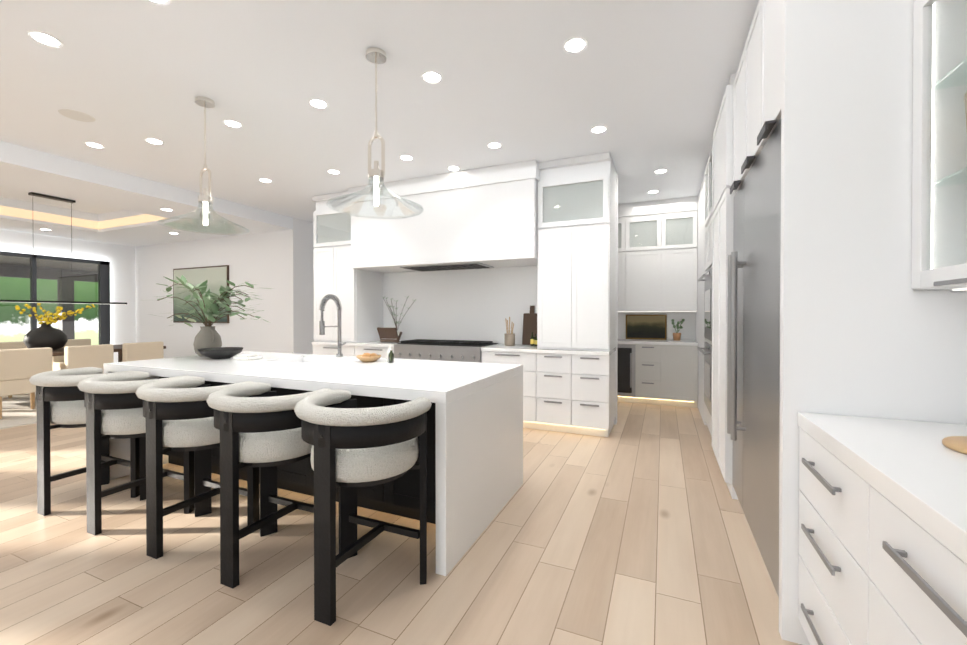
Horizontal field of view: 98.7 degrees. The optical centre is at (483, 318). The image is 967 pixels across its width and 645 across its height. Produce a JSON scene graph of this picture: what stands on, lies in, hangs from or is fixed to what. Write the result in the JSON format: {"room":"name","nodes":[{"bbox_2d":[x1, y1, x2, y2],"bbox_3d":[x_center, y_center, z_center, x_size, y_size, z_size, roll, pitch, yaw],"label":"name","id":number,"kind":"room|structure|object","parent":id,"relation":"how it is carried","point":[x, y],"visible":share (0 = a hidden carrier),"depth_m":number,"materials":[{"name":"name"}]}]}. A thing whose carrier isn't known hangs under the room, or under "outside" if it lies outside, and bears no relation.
{"room":"kitchen","nodes":[
{"label":"kitchen","id":0,"kind":"room"},
{"bbox_2d":[0,229,135,362],"bbox_3d":[-9.579,-0.135,4.813,0.150,2.800,9.750,0,0,23],"label":"wall","id":1,"kind":"structure","parent":0,"point":[120,259],"depth_m":8.72,"materials":[{"name":"white paint"}]},
{"bbox_2d":[0,251,109,344],"bbox_3d":[-9.604,0.056,4.717,0.080,2.420,8.750,0,0,23],"label":"window","id":2,"kind":"structure","parent":1,"relation":"in","point":[103,279],"depth_m":8.20,"materials":[{"name":"black metal"}]},
{"bbox_2d":[0,141,292,246],"bbox_3d":[-7.511,-1.747,3.663,4.850,0.440,9.900,0,0,23],"label":"ceiling soffit","id":3,"kind":"structure","parent":0,"point":[97,193],"depth_m":6.06,"materials":[{"name":"white paint"}]},
{"bbox_2d":[0,205,97,228],"bbox_3d":[-7.761,-1.662,5.678,0.016,0.140,4.024,0,0,23],"label":"trim","id":4,"kind":"structure","parent":3,"relation":"attached to","point":[47,217],"depth_m":6.88,"materials":[{"name":"beige"}]},
{"bbox_2d":[28,192,75,240],"bbox_3d":[-6.621,-1.544,6.367,0.100,0.642,0.532,0,0,23],"label":"dining pendant light","id":5,"kind":"object","parent":3,"relation":"hanging from","point":[52,198],"depth_m":6.41,"materials":[{"name":"black metal"}]},
{"bbox_2d":[0,259,126,304],"bbox_3d":[-6.545,-0.553,6.550,0.100,0.640,1.496,0,0,23],"label":"dining pendant light","id":6,"kind":"object","parent":3,"relation":"hanging from","point":[23,301],"depth_m":6.36,"materials":[{"name":"black metal"}]},
{"bbox_2d":[98,214,166,228],"bbox_3d":[-5.886,-1.672,7.051,2.310,0.140,0.016,0,0,23],"label":"trim","id":7,"kind":"structure","parent":3,"relation":"attached to","point":[143,218],"depth_m":7.13,"materials":[{"name":"beige"}]},
{"bbox_2d":[135,218,298,357],"bbox_3d":[-5.518,-0.261,8.287,4.850,3.000,0.150,0,0,23],"label":"wall","id":8,"kind":"structure","parent":0,"point":[280,263],"depth_m":7.81,"materials":[{"name":"white paint"}]},
{"bbox_2d":[173,265,228,322],"bbox_3d":[-5.606,-0.460,8.219,1.660,1.100,0.037,0,0,23],"label":"framed picture","id":9,"kind":"object","parent":8,"relation":"attached to","point":[216,277],"visible":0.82,"depth_m":8.24,"materials":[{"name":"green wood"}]},
{"bbox_2d":[299,219,314,353],"bbox_3d":[-3.196,-0.257,7.736,0.150,3.000,0.660,0,0,23],"label":"wall","id":10,"kind":"structure","parent":0,"point":[306,268],"depth_m":7.52,"materials":[{"name":"white paint"}]},
{"bbox_2d":[0,0,757,222],"bbox_3d":[-1.170,-1.775,2.012,8.100,0.120,11.900,0,0,23],"label":"ceiling","id":11,"kind":"structure","parent":0,"point":[645,82],"depth_m":3.10,"materials":[{"name":"white paint"}]},
{"bbox_2d":[27,31,63,47],"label":"recessed light","id":12,"kind":"object","parent":11,"relation":"in","point":[45,39],"depth_m":2.56,"materials":[{"name":"white"}]},
{"bbox_2d":[58,109,95,121],"bbox_3d":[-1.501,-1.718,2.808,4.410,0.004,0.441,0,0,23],"label":"ceiling speaker","id":13,"kind":"object","parent":11,"relation":"attached to","point":[77,115],"visible":1,"depth_m":3.53,"materials":[{"name":"white"}]},
{"bbox_2d":[84,142,104,147],"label":"recessed light","id":14,"kind":"object","parent":11,"relation":"in","point":[90,144],"depth_m":4.15,"materials":[{"name":"white"}]},
{"bbox_2d":[145,138,164,144],"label":"recessed light","id":15,"kind":"object","parent":11,"relation":"in","point":[151,140],"depth_m":4.06,"materials":[{"name":"white"}]},
{"bbox_2d":[149,0,166,4],"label":"recessed light","id":16,"kind":"object","parent":11,"relation":"in","point":[160,1],"depth_m":2.25,"materials":[{"name":"white"}]},
{"bbox_2d":[157,96,249,234],"bbox_3d":[-2.203,-1.221,3.290,0.610,1.004,0.610,0,0,23],"label":"pendant light","id":17,"kind":"object","parent":11,"relation":"hanging from","point":[205,200],"visible":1,"depth_m":3.28,"materials":[{"name":"silver metal"}]},
{"bbox_2d":[224,120,242,127],"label":"recessed light","id":18,"kind":"object","parent":11,"relation":"in","point":[230,123],"depth_m":3.68,"materials":[{"name":"white"}]},
{"bbox_2d":[258,178,269,182],"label":"recessed light","id":19,"kind":"object","parent":11,"relation":"in","point":[262,179],"depth_m":5.23,"materials":[{"name":"white"}]},
{"bbox_2d":[308,99,328,108],"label":"recessed light","id":20,"kind":"object","parent":11,"relation":"in","point":[315,103],"depth_m":3.33,"materials":[{"name":"white"}]},
{"bbox_2d":[328,169,339,173],"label":"recessed light","id":21,"kind":"object","parent":11,"relation":"in","point":[331,171],"depth_m":4.91,"materials":[{"name":"white"}]},
{"bbox_2d":[326,47,423,218],"bbox_3d":[-0.697,-1.217,2.702,0.610,1.004,0.610,0,0,23],"label":"pendant light","id":22,"kind":"object","parent":11,"relation":"hanging from","point":[375,56],"visible":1,"depth_m":2.70,"materials":[{"name":"clear glass"}]},
{"bbox_2d":[399,155,413,160],"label":"recessed light","id":23,"kind":"object","parent":11,"relation":"in","point":[406,158],"depth_m":4.50,"materials":[{"name":"white"}]},
{"bbox_2d":[421,71,442,83],"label":"recessed light","id":24,"kind":"object","parent":11,"relation":"in","point":[430,77],"depth_m":2.97,"materials":[{"name":"white"}]},
{"bbox_2d":[447,166,459,170],"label":"recessed light","id":25,"kind":"object","parent":11,"relation":"in","point":[451,167],"depth_m":4.81,"materials":[{"name":"white"}]},
{"bbox_2d":[487,142,500,148],"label":"recessed light","id":26,"kind":"object","parent":11,"relation":"in","point":[494,145],"depth_m":4.15,"materials":[{"name":"white"}]},
{"bbox_2d":[563,37,587,52],"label":"recessed light","id":27,"kind":"object","parent":11,"relation":"in","point":[574,45],"depth_m":2.61,"materials":[{"name":"white"}]},
{"bbox_2d":[590,126,607,132],"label":"recessed light","id":28,"kind":"object","parent":11,"relation":"in","point":[598,129],"depth_m":3.80,"materials":[{"name":"white"}]},
{"bbox_2d":[647,190,658,193],"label":"recessed light","id":29,"kind":"object","parent":11,"relation":"in","point":[653,191],"depth_m":5.73,"materials":[{"name":"white"}]},
{"bbox_2d":[654,169,666,173],"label":"recessed light","id":30,"kind":"object","parent":11,"relation":"in","point":[659,171],"depth_m":4.91,"materials":[{"name":"white"}]},
{"bbox_2d":[0,402,801,644],"bbox_3d":[-5.806,1.331,4.038,18.200,0.120,11.900,0,0,23],"label":"floor","id":31,"kind":"structure","parent":0,"point":[633,528],"depth_m":2.15,"materials":[{"name":"brown wood"}]},
{"bbox_2d":[0,392,36,428],"bbox_3d":[-6.666,1.249,6.207,3.300,0.012,4.000,0,0,23],"label":"dining rug","id":32,"kind":"object","parent":31,"relation":"on","point":[17,410],"depth_m":5.56,"materials":[{"name":"beige fabric"}]},
{"bbox_2d":[0,341,26,397],"bbox_3d":[-7.443,0.810,6.725,0.500,0.858,0.520,0,0,23],"label":"chair","id":33,"kind":"object","parent":32,"relation":"on","point":[13,345],"visible":0.12,"depth_m":6.70,"materials":[{"name":"beige fabric"}]},
{"bbox_2d":[0,347,52,418],"bbox_3d":[-6.066,0.820,5.400,0.500,0.858,0.520,0,0,23],"label":"chair","id":34,"kind":"object","parent":32,"relation":"on","point":[19,368],"visible":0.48,"depth_m":5.27,"materials":[{"name":"beige fabric"}]},
{"bbox_2d":[52,339,90,370],"bbox_3d":[-7.177,0.805,7.340,0.500,0.858,0.520,0,0,23],"label":"chair","id":35,"kind":"object","parent":32,"relation":"on","point":[58,362],"visible":0.12,"depth_m":7.31,"materials":[{"name":"beige fabric"}]},
{"bbox_2d":[64,344,113,373],"bbox_3d":[-5.800,0.815,6.015,0.500,0.858,0.520,0,0,23],"label":"chair","id":36,"kind":"object","parent":32,"relation":"on","point":[96,356],"visible":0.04,"depth_m":5.88,"materials":[{"name":"beige fabric"}]},
{"bbox_2d":[52,344,165,361],"bbox_3d":[-6.620,0.867,6.375,1.150,0.748,2.550,0,0,23],"label":"dining table","id":37,"kind":"object","parent":32,"relation":"on","point":[60,351],"visible":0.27,"depth_m":6.69,"materials":[{"name":"brown wood"}]},
{"bbox_2d":[15,303,94,350],"bbox_3d":[-6.631,0.125,6.407,1.043,0.734,0.924,0,0,23],"label":"vase","id":38,"kind":"object","parent":37,"relation":"on","point":[45,334],"visible":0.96,"depth_m":6.26,"materials":[{"name":"black ceramic"}]},
{"bbox_2d":[122,342,163,361],"bbox_3d":[-5.534,0.810,6.630,0.500,0.858,0.520,0,0,23],"label":"chair","id":39,"kind":"object","parent":32,"relation":"on","point":[141,351],"visible":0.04,"depth_m":6.49,"materials":[{"name":"beige fabric"}]},
{"bbox_2d":[29,367,139,515],"bbox_3d":[-2.783,0.825,2.937,0.638,0.907,0.571,0,0,23],"label":"stool","id":40,"kind":"object","parent":31,"relation":"on","point":[59,398],"visible":0.54,"depth_m":2.72,"materials":[{"name":"black wood"}]},
{"bbox_2d":[77,371,194,534],"bbox_3d":[-2.232,0.827,2.699,0.638,0.907,0.571,0,0,23],"label":"stool","id":41,"kind":"object","parent":31,"relation":"on","point":[113,404],"visible":0.69,"depth_m":2.48,"materials":[{"name":"black wood"}]},
{"bbox_2d":[136,376,258,558],"bbox_3d":[-1.682,0.829,2.461,0.638,0.907,0.571,0,0,23],"label":"stool","id":42,"kind":"object","parent":31,"relation":"on","point":[178,414],"visible":0.69,"depth_m":2.25,"materials":[{"name":"black wood"}]},
{"bbox_2d":[206,382,330,588],"bbox_3d":[-1.131,0.831,2.223,0.638,0.907,0.571,0,0,23],"label":"stool","id":43,"kind":"object","parent":31,"relation":"on","point":[257,424],"visible":0.85,"depth_m":2.00,"materials":[{"name":"black wood"}]},
{"bbox_2d":[103,294,522,575],"bbox_3d":[-1.345,0.532,3.238,3.060,1.489,1.240,0,0,23],"label":"kitchen island","id":44,"kind":"object","parent":31,"relation":"on","point":[475,448],"visible":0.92,"depth_m":2.63,"materials":[{"name":"white stone"}]},
{"bbox_2d":[155,275,271,356],"bbox_3d":[-2.549,-0.027,3.827,1.410,0.756,0.673,0,0,23],"label":"eucalyptus plant","id":45,"kind":"object","parent":44,"relation":"on","point":[207,336],"visible":0.96,"depth_m":3.78,"materials":[{"name":"green plant"}]},
{"bbox_2d":[197,347,243,358],"bbox_3d":[-2.314,0.310,3.666,0.350,0.085,0.350,0,0,23],"label":"bowl","id":46,"kind":"object","parent":44,"relation":"on","point":[220,352],"visible":1,"depth_m":3.58,"materials":[{"name":"black ceramic"}]},
{"bbox_2d":[233,354,261,359],"bbox_3d":[-2.027,0.334,3.575,0.180,0.039,0.140,0,0,23],"label":"napkin stack","id":47,"kind":"object","parent":44,"relation":"on","point":[247,357],"visible":1,"depth_m":3.53,"materials":[{"name":"white fabric"}]},
{"bbox_2d":[357,353,380,361],"bbox_3d":[-0.938,0.318,3.398,0.200,0.072,0.200,0,0,23],"label":"bowl","id":48,"kind":"object","parent":44,"relation":"on","point":[369,357],"visible":1,"depth_m":3.35,"materials":[{"name":"brown wood"}]},
{"bbox_2d":[387,349,393,362],"bbox_3d":[-0.736,0.305,3.311,0.043,0.100,0.043,0,0,8],"label":"bottle","id":49,"kind":"object","parent":44,"relation":"on","point":[390,356],"depth_m":3.30,"materials":[{"name":"green glass"}]},
{"bbox_2d":[294,389,431,625],"bbox_3d":[-0.580,0.832,1.985,0.638,0.907,0.571,0,0,23],"label":"stool","id":50,"kind":"object","parent":31,"relation":"on","point":[353,447],"visible":1,"depth_m":1.78,"materials":[{"name":"black wood"}]},
{"bbox_2d":[312,152,615,436],"bbox_3d":[-0.459,-0.238,5.391,4.095,2.997,0.746,0,0,23],"label":"tall cabinet","id":51,"kind":"object","parent":31,"relation":"on","point":[469,261],"visible":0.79,"depth_m":4.89,"materials":[{"name":"white wood"}]},
{"bbox_2d":[377,327,401,342],"bbox_3d":[-1.289,0.231,5.710,0.300,0.208,0.172,0,0,23],"label":"cookbook stand","id":52,"kind":"object","parent":51,"relation":"on","point":[390,335],"visible":1,"depth_m":5.67,"materials":[{"name":"brown wood"}]},
{"bbox_2d":[383,296,414,340],"bbox_3d":[-1.193,0.012,5.862,0.546,0.648,0.175,0,0,23],"label":"twigs","id":53,"kind":"object","parent":51,"relation":"on","point":[394,319],"visible":0.71,"depth_m":5.91,"materials":[{"name":"white plant"}]},
{"bbox_2d":[504,317,514,345],"bbox_3d":[0.326,0.162,5.160,0.130,0.360,0.130,0,0,23],"label":"utensil crock","id":54,"kind":"object","parent":51,"relation":"on","point":[509,338],"visible":1,"depth_m":5.11,"materials":[{"name":"beige ceramic"}]},
{"bbox_2d":[522,306,536,344],"bbox_3d":[0.607,0.087,5.255,0.220,0.496,0.099,0,0,23],"label":"cutting board","id":55,"kind":"object","parent":51,"relation":"on","point":[529,323],"visible":0.71,"depth_m":5.25,"materials":[{"name":"brown wood"}]},
{"bbox_2d":[530,332,536,345],"bbox_3d":[0.622,0.257,5.104,0.099,0.170,0.048,0,1,35],"label":"oil bottles","id":56,"kind":"object","parent":51,"relation":"on","point":[533,341],"visible":0.98,"depth_m":5.09,"materials":[{"name":"green"}]},
{"bbox_2d":[617,344,636,402],"bbox_3d":[2.034,0.812,6.459,0.656,0.880,0.622,0,0,23],"label":"wine cooler","id":57,"kind":"object","parent":31,"relation":"on","point":[627,353],"depth_m":6.10,"materials":[{"name":"black glass"}]},
{"bbox_2d":[637,344,664,405],"bbox_3d":[2.514,0.814,6.252,0.390,0.880,0.622,0,0,23],"label":"base cabinet","id":58,"kind":"object","parent":31,"relation":"on","point":[650,357],"depth_m":5.97,"materials":[{"name":"white wood"}]},
{"bbox_2d":[665,344,697,407],"bbox_3d":[2.863,0.815,6.101,0.476,0.880,0.622,0,0,23],"label":"base cabinet","id":59,"kind":"object","parent":31,"relation":"on","point":[681,360],"depth_m":5.82,"materials":[{"name":"white wood"}]},
{"bbox_2d":[618,340,696,343],"bbox_3d":[1.852,0.352,6.532,2.676,0.040,0.626,0,0,23],"label":"countertop","id":60,"kind":"structure","parent":59,"relation":"on","point":[619,341],"depth_m":6.01,"materials":[{"name":"white stone"}]},
{"bbox_2d":[626,315,666,339],"bbox_3d":[2.547,0.136,6.520,0.600,0.388,0.035,0,0,23],"label":"framed picture","id":61,"kind":"object","parent":60,"relation":"on","point":[654,327],"visible":0.96,"depth_m":6.50,"materials":[{"name":"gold metal"}]},
{"bbox_2d":[671,319,684,340],"bbox_3d":[2.928,0.170,6.255,0.186,0.327,0.120,0,0,23],"label":"potted plant","id":62,"kind":"object","parent":60,"relation":"on","point":[676,336],"visible":1,"depth_m":6.24,"materials":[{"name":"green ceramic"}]},
{"bbox_2d":[697,0,966,644],"bbox_3d":[2.177,-0.221,3.154,0.785,2.997,3.530,0,0,23],"label":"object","id":63,"kind":"object","parent":31,"relation":"on","point":[814,302],"visible":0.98,"depth_m":1.62,"materials":[{"name":"white"}]},
{"bbox_2d":[798,412,966,644],"bbox_3d":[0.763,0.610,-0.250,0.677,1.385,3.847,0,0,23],"label":"base cabinet","id":64,"kind":"object","parent":31,"relation":"on","point":[882,531],"depth_m":1.10,"materials":[{"name":"white wood"}]},
{"bbox_2d":[942,436,966,453],"bbox_3d":[1.419,0.362,1.138,0.220,0.018,0.220,0,0,23],"label":"board","id":65,"kind":"object","parent":64,"relation":"on","point":[957,443],"visible":1,"depth_m":1.18,"materials":[{"name":"brown wood"}]},
{"bbox_2d":[614,171,617,424],"bbox_3d":[-0.355,-0.243,5.838,4.270,3.000,0.150,0,0,23],"label":"wall","id":66,"kind":"structure","parent":0,"point":[615,420],"depth_m":4.96,"materials":[{"name":"white paint"}]},
{"bbox_2d":[618,203,628,311],"bbox_3d":[2.002,-0.927,6.587,0.606,1.636,0.389,0,0,23],"label":"upper cabinet","id":67,"kind":"object","parent":0,"relation":"attached to","point":[623,209],"depth_m":6.33,"materials":[{"name":"white wood"}]},
{"bbox_2d":[629,200,664,311],"bbox_3d":[2.461,-0.925,6.389,0.606,1.636,0.389,0,0,23],"label":"upper cabinet","id":68,"kind":"object","parent":0,"relation":"attached to","point":[657,257],"depth_m":6.20,"materials":[{"name":"white wood"}]},
{"bbox_2d":[696,174,706,424],"bbox_3d":[1.384,-0.207,1.002,0.840,3.000,11.450,0,0,23],"label":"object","id":69,"kind":"structure","parent":0,"point":[700,338],"depth_m":5.43,"materials":[{"name":"white paint"}]},
{"bbox_2d":[618,312,694,339],"bbox_3d":[1.974,0.110,6.811,2.676,0.440,0.014,0,0,23],"label":"backsplash","id":70,"kind":"structure","parent":69,"relation":"attached to","point":[687,332],"depth_m":6.40,"materials":[{"name":"white tile"}]},
{"bbox_2d":[665,196,696,311],"bbox_3d":[2.885,-0.924,6.206,0.529,1.636,0.389,0,0,23],"label":"upper cabinet","id":71,"kind":"object","parent":69,"relation":"attached to","point":[680,213],"depth_m":6.02,"materials":[{"name":"white wood"}]},
{"bbox_2d":[911,0,966,290],"bbox_3d":[0.925,-0.888,-0.331,0.324,1.613,3.847,0,0,23],"label":"wall cabinet","id":72,"kind":"object","parent":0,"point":[939,201],"visible":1,"depth_m":1.44,"materials":[{"name":"white"}]},
{"bbox_2d":[964,92,966,128],"bbox_3d":[1.605,-0.593,1.258,0.200,0.245,0.200,0,0,23],"label":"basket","id":73,"kind":"object","parent":72,"relation":"on","point":[965,107],"depth_m":1.32,"materials":[{"name":"wicker"}]},
{"label":"outside","id":74,"kind":"structure","parent":0,"visible":0},
{"bbox_2d":[0,256,97,338],"bbox_3d":[-13.144,-0.079,7.416,8.440,2.850,12.300,0,0,23],"label":"patio","id":75,"kind":"structure","parent":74,"point":[54,275],"depth_m":11.12,"materials":[{"name":"grey"}]},
{"bbox_2d":[0,277,98,344],"bbox_3d":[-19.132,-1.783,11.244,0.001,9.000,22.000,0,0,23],"label":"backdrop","id":76,"kind":"structure","parent":74,"point":[26,296],"depth_m":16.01,"materials":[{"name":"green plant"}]}
]}

